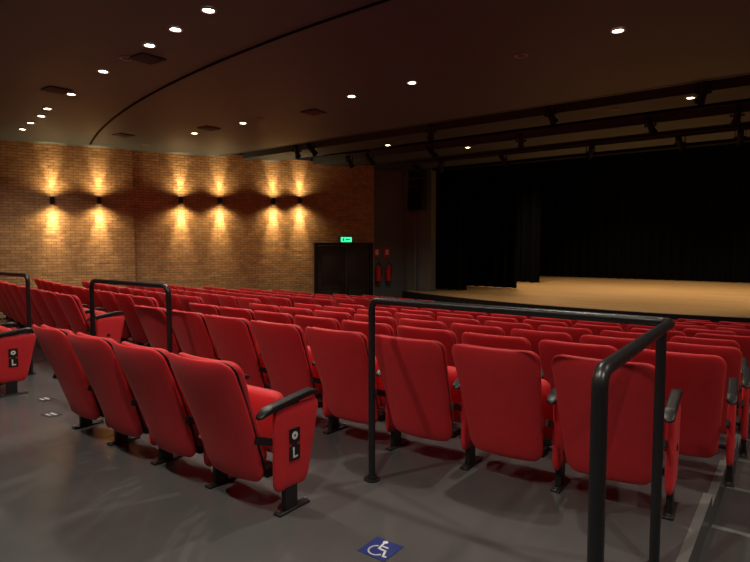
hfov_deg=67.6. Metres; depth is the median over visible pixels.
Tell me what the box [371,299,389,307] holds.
seat
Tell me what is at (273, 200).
wall sconce
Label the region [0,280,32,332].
seat
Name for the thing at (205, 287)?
seat
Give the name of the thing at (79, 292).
seat
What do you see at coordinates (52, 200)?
wall sconce
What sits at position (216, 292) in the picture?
seat
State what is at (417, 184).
speaker
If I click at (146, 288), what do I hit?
seat
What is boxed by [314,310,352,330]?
seat
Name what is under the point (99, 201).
wall sconce
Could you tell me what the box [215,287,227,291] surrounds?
seat
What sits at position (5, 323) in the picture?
seat
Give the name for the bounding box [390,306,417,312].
seat
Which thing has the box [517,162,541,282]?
stage curtain
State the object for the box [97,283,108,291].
seat
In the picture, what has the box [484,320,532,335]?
seat
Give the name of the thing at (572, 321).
seat
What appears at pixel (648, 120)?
spotlight
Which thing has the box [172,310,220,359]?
seat
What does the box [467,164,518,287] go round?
stage curtain
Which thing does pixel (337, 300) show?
seat
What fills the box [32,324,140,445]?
seat
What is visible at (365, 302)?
seat
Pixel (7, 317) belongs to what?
seat
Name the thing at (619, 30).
recessed light
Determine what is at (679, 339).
seat
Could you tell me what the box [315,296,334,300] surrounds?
seat
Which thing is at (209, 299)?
seat
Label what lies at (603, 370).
handrail
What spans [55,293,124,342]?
seat
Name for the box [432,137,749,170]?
wall
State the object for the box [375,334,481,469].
seat
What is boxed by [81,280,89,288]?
seat
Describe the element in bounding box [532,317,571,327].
seat
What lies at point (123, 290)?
seat
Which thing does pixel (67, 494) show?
floor
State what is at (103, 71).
recessed light
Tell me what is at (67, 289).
seat
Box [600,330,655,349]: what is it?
seat
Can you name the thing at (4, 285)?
seat
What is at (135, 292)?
seat
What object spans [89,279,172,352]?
handrail
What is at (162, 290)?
seat
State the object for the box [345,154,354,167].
spotlight
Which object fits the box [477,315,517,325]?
seat
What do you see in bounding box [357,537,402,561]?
sign
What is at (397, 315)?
seat
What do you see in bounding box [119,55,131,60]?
recessed light
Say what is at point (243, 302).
seat
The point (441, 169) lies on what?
spotlight
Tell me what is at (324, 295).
seat
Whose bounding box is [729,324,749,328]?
seat
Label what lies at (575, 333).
seat
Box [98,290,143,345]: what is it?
seat
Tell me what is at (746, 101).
bar
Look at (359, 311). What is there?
seat
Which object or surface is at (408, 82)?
recessed light
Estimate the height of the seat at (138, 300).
0.970 m
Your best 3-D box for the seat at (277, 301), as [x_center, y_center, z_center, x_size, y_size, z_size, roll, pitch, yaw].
[-1.615,0.770,10.702,0.681,0.970,0.706,3,5,40]
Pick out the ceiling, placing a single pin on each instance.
(460, 54)
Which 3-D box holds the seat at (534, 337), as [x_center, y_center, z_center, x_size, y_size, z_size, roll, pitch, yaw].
[1.740,0.933,5.518,0.681,0.970,0.706,2,4,32]
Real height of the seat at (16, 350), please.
0.970 m
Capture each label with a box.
[36,396,53,401]
[40,411,61,417]
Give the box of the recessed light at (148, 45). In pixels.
[142,42,156,47]
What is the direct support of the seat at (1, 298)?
on the floor
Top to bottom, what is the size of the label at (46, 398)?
0.004 m
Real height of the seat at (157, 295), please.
0.970 m
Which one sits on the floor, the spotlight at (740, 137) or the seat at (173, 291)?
the seat at (173, 291)
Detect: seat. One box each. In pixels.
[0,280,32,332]
[0,282,26,325]
[0,294,25,328]
[0,302,19,324]
[0,309,13,321]
[0,322,16,384]
[0,326,35,397]
[8,284,34,324]
[17,286,43,326]
[30,288,88,327]
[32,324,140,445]
[34,278,42,289]
[39,279,48,290]
[40,290,105,331]
[45,281,55,291]
[53,282,65,293]
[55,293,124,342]
[62,284,75,294]
[67,332,182,465]
[72,286,89,308]
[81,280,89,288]
[84,288,133,343]
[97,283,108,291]
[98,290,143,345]
[107,285,119,292]
[112,341,249,488]
[114,293,172,343]
[118,287,131,294]
[131,288,146,296]
[132,295,158,307]
[134,305,181,353]
[144,287,156,291]
[145,290,165,308]
[155,288,164,292]
[161,293,185,311]
[168,284,176,289]
[169,352,318,517]
[170,289,183,295]
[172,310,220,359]
[176,286,188,290]
[180,295,203,311]
[182,290,198,296]
[188,287,200,292]
[189,303,220,315]
[199,292,219,306]
[201,289,215,293]
[203,286,214,289]
[205,314,272,389]
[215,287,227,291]
[215,290,230,295]
[217,294,239,307]
[219,306,255,321]
[228,289,241,292]
[231,292,248,297]
[237,297,260,308]
[239,288,251,290]
[242,291,256,294]
[249,294,293,307]
[249,303,279,312]
[250,320,346,434]
[252,289,265,292]
[254,310,322,396]
[257,292,273,296]
[266,291,280,294]
[268,296,291,306]
[274,294,294,307]
[279,306,314,318]
[281,292,296,296]
[285,291,299,294]
[293,296,314,304]
[294,303,323,315]
[294,315,341,345]
[297,294,314,298]
[300,292,314,296]
[305,327,408,450]
[313,298,336,308]
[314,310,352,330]
[315,294,332,297]
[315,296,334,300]
[324,306,355,320]
[332,295,350,298]
[334,297,355,306]
[338,303,366,313]
[341,320,394,337]
[349,295,365,297]
[351,297,370,309]
[354,314,397,336]
[357,309,392,317]
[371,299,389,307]
[375,307,398,318]
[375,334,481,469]
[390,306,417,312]
[394,312,433,326]
[397,325,456,366]
[399,318,446,329]
[400,309,434,320]
[420,308,450,320]
[437,312,473,318]
[437,316,480,330]
[451,323,504,343]
[452,344,570,492]
[454,311,487,319]
[462,332,552,445]
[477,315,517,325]
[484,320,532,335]
[491,314,526,322]
[511,329,571,366]
[523,319,567,330]
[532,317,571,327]
[538,325,592,342]
[538,340,617,406]
[551,354,682,520]
[571,320,578,327]
[573,323,622,335]
[577,320,620,326]
[580,335,649,361]
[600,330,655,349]
[620,324,628,331]
[627,324,674,331]
[630,328,685,341]
[631,349,738,486]
[666,342,749,457]
[670,336,747,433]
[674,324,707,331]
[675,322,696,325]
[677,318,710,321]
[683,328,738,404]
[684,321,721,325]
[694,333,749,401]
[704,324,746,329]
[715,327,749,335]
[718,321,749,325]
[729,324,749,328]
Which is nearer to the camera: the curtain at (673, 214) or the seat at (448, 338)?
the seat at (448, 338)
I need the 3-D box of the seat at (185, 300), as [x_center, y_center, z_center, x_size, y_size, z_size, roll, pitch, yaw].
[-2.766,0.705,9.184,0.681,0.970,0.706,3,5,40]
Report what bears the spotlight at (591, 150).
hanging from the bar at (726, 127)
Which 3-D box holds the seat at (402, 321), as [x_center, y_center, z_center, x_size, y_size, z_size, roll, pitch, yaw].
[0.685,0.885,6.286,0.681,0.970,0.706,2,4,34]
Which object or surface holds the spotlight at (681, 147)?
hanging from the bar at (726, 127)
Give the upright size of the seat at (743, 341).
0.970 m
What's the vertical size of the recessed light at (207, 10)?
0.014 m
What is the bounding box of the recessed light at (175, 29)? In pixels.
[168,26,182,32]
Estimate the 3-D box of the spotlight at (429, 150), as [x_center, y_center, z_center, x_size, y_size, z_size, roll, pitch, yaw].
[1.378,-3.172,13.681,0.352,0.374,0.230,-2,4,-24]
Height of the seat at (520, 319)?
0.970 m
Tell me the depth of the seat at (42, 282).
11.71 m
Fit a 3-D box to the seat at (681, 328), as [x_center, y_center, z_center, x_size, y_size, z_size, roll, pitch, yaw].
[4.579,1.087,8.184,0.681,0.970,0.706,2,4,31]
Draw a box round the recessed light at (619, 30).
[610,27,625,33]
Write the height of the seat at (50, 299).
0.970 m
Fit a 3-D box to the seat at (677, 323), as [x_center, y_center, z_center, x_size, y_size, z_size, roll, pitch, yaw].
[4.946,1.111,9.085,0.681,0.970,0.706,2,4,32]
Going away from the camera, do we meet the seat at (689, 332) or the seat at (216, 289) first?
the seat at (689, 332)
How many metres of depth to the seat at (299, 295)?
12.80 m
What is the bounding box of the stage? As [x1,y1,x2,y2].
[403,276,749,322]
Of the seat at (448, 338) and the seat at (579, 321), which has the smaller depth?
the seat at (448, 338)
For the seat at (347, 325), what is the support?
on the floor
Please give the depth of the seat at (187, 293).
10.76 m
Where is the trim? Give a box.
[90,0,390,144]
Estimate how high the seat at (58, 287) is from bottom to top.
0.970 m
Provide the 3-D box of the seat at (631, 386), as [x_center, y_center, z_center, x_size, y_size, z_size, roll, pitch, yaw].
[1.466,0.905,3.398,0.681,0.970,0.706,2,4,30]
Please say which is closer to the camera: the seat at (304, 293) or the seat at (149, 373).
the seat at (149, 373)
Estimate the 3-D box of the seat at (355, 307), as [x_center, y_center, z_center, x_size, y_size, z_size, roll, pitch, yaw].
[-0.220,0.847,9.464,0.715,0.970,0.726,3,5,40]
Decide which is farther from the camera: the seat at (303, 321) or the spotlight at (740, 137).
the spotlight at (740, 137)
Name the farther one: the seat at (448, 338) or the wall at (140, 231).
the wall at (140, 231)
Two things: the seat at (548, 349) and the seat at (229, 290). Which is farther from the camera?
the seat at (229, 290)
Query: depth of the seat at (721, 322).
9.99 m
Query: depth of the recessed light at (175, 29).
6.34 m
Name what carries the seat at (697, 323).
on the floor
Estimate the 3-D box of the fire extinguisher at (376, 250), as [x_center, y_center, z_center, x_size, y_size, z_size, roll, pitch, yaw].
[0.115,-0.509,18.039,0.250,1.130,0.221,-2,4,-25]
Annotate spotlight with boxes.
[292,144,301,158]
[306,142,317,156]
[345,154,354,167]
[365,151,375,165]
[425,123,436,140]
[425,143,437,158]
[437,159,444,172]
[499,153,509,166]
[516,132,525,149]
[543,105,557,124]
[585,143,595,159]
[644,115,656,134]
[674,133,685,150]
[694,81,711,104]
[730,103,744,125]
[734,127,746,145]
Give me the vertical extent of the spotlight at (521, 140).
0.374 m
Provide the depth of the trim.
7.04 m
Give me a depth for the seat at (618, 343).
4.88 m
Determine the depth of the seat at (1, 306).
11.37 m
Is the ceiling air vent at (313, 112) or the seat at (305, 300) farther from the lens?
the seat at (305, 300)
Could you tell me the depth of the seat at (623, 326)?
8.37 m
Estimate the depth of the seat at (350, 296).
14.32 m
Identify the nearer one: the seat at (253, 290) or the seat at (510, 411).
the seat at (510, 411)
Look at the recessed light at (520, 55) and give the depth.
7.20 m
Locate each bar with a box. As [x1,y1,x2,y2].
[345,100,749,153]
[388,101,749,164]
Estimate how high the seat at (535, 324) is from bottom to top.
0.970 m
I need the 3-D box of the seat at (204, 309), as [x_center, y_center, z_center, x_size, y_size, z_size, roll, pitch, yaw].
[-1.963,0.748,7.200,0.715,0.970,0.726,3,5,41]
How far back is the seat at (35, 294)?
8.32 m
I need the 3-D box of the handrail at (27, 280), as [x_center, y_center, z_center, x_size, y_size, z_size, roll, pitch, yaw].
[-5.092,0.500,7.570,2.090,1.259,0.110,3,4,37]
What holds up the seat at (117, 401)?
on the floor
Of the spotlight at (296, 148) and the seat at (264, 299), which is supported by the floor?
the seat at (264, 299)
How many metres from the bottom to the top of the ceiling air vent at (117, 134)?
0.031 m
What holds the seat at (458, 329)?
on the floor
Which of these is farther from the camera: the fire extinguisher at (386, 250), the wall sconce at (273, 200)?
the fire extinguisher at (386, 250)
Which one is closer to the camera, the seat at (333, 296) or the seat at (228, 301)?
the seat at (228, 301)
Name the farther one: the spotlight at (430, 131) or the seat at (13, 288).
the spotlight at (430, 131)
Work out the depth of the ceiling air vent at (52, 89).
8.76 m
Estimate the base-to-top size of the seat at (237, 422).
0.970 m
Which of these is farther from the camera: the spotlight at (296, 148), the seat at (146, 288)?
the spotlight at (296, 148)
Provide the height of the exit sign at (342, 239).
0.180 m
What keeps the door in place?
in the wall at (140, 231)
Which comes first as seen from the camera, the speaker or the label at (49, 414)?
the label at (49, 414)
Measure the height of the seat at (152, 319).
0.970 m
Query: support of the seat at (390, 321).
on the floor
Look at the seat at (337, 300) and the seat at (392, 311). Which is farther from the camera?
the seat at (337, 300)
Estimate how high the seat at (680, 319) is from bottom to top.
0.970 m
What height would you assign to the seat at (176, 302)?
0.970 m
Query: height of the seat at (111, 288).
0.970 m
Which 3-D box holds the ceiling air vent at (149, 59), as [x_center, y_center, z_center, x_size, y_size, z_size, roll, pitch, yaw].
[-2.974,-2.895,7.316,0.340,0.031,0.340,3,4,37]
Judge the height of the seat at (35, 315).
0.970 m
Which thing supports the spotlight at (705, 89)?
hanging from the bar
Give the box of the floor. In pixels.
[0,314,749,561]
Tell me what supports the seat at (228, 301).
on the floor
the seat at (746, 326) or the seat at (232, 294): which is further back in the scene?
the seat at (232, 294)
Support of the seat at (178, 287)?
on the floor
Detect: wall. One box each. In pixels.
[0,140,373,313]
[331,145,435,298]
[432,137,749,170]
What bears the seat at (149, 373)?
on the floor
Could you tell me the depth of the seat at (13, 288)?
9.26 m
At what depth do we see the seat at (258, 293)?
12.29 m
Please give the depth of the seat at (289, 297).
11.82 m
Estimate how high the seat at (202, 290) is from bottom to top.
0.970 m
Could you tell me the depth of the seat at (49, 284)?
11.20 m
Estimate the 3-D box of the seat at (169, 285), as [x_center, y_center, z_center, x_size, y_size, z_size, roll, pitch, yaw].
[-4.830,0.560,14.065,0.726,0.970,0.715,-3,5,-40]
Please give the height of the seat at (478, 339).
0.970 m
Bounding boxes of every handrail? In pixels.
[0,272,35,374]
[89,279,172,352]
[364,297,674,561]
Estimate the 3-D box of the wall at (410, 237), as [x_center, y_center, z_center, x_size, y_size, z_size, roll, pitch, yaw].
[-0.198,-2.486,18.971,4.550,8.200,1.521,3,4,37]
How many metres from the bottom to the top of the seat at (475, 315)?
0.970 m
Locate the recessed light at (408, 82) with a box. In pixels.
[406,81,417,84]
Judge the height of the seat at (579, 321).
0.970 m
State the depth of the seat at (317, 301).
10.94 m
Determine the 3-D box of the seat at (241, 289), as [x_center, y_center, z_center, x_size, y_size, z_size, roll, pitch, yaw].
[-3.241,0.657,15.082,0.726,0.970,0.715,-3,5,-41]
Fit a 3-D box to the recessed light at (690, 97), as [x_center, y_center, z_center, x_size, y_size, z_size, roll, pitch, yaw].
[5.213,-3.024,9.247,0.170,0.014,0.170,3,4,37]
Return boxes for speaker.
[407,166,427,211]
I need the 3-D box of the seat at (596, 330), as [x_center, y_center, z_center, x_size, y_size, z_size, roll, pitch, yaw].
[2.890,0.999,7.037,0.681,0.970,0.706,2,4,32]
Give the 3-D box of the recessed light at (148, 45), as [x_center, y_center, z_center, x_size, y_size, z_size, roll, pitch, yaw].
[-2.752,-2.873,6.833,0.170,0.014,0.170,3,4,37]
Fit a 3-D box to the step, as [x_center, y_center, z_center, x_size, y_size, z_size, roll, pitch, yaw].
[4.591,1.594,5.889,1.200,0.726,8.656,3,4,37]
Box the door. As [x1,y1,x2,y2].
[314,243,372,295]
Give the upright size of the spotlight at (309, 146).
0.374 m
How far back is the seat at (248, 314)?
6.41 m
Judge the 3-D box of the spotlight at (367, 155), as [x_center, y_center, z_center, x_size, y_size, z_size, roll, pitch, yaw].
[-0.134,-3.244,14.832,0.230,0.374,0.352,3,5,42]
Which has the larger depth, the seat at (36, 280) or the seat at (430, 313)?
the seat at (36, 280)
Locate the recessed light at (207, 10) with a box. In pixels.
[200,6,216,13]
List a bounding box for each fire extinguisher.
[374,248,381,282]
[384,248,391,282]
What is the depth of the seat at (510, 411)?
3.60 m
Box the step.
[676,406,749,561]
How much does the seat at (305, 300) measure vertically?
0.970 m
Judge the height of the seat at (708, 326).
0.970 m
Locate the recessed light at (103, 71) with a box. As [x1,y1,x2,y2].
[96,69,109,73]
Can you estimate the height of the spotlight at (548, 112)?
0.374 m
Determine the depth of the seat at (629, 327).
7.35 m
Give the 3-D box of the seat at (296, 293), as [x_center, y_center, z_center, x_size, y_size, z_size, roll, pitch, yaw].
[-1.996,0.737,15.094,0.681,0.970,0.706,3,5,44]
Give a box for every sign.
[340,237,351,242]
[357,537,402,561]
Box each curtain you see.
[435,169,467,289]
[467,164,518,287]
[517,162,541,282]
[540,142,749,281]
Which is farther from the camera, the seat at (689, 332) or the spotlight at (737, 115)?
the spotlight at (737, 115)
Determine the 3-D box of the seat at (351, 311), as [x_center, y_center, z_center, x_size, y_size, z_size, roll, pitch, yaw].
[-0.336,0.839,8.307,0.681,0.970,0.706,3,4,36]
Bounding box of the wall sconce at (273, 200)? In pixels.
[271,198,275,204]
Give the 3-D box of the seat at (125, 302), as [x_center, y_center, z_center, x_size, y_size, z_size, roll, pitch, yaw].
[-3.599,0.657,8.667,0.681,0.970,0.706,3,5,40]
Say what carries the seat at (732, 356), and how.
on the floor
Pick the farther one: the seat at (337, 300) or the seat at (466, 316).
the seat at (337, 300)
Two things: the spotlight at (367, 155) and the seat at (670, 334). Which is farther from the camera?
the spotlight at (367, 155)
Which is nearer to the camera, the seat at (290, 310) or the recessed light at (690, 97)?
the seat at (290, 310)
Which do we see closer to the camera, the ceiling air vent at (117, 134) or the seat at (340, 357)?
the seat at (340, 357)
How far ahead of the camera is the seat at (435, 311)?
9.22 m
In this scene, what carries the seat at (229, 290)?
on the floor
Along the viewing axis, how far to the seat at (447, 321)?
6.80 m
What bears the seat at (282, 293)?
on the floor
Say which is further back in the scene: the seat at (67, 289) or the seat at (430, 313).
the seat at (67, 289)
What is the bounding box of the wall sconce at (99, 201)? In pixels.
[97,197,101,203]
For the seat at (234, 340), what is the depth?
5.07 m
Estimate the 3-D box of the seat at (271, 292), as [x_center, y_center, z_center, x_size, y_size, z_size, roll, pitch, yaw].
[-2.327,0.720,14.075,0.681,0.970,0.706,3,5,43]
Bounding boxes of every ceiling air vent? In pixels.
[41,86,72,94]
[112,133,134,137]
[128,52,165,64]
[197,126,220,130]
[300,109,326,115]
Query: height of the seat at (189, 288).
0.970 m
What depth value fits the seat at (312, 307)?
8.39 m
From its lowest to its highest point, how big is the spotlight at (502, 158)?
0.374 m
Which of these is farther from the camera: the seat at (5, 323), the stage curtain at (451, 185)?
the stage curtain at (451, 185)
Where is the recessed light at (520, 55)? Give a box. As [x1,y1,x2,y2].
[514,53,527,57]
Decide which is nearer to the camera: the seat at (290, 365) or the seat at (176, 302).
the seat at (290, 365)
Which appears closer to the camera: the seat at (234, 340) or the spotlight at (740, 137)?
the seat at (234, 340)
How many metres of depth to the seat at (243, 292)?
12.75 m
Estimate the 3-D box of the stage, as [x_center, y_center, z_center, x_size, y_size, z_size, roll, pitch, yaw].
[9.512,0.994,18.276,21.000,1.340,13.850,3,4,37]
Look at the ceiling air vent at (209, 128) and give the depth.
11.59 m
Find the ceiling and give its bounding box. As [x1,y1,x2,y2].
[0,0,749,170]
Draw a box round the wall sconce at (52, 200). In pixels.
[50,197,54,203]
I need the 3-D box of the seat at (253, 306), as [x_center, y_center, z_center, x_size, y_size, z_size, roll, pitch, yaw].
[-1.371,0.782,7.945,0.715,0.970,0.726,3,5,40]
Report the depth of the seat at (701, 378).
3.82 m
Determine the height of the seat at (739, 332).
0.970 m
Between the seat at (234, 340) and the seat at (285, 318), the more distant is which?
the seat at (285, 318)
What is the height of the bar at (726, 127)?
0.898 m
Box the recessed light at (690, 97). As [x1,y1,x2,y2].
[685,96,696,99]
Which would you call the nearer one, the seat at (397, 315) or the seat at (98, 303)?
the seat at (397, 315)

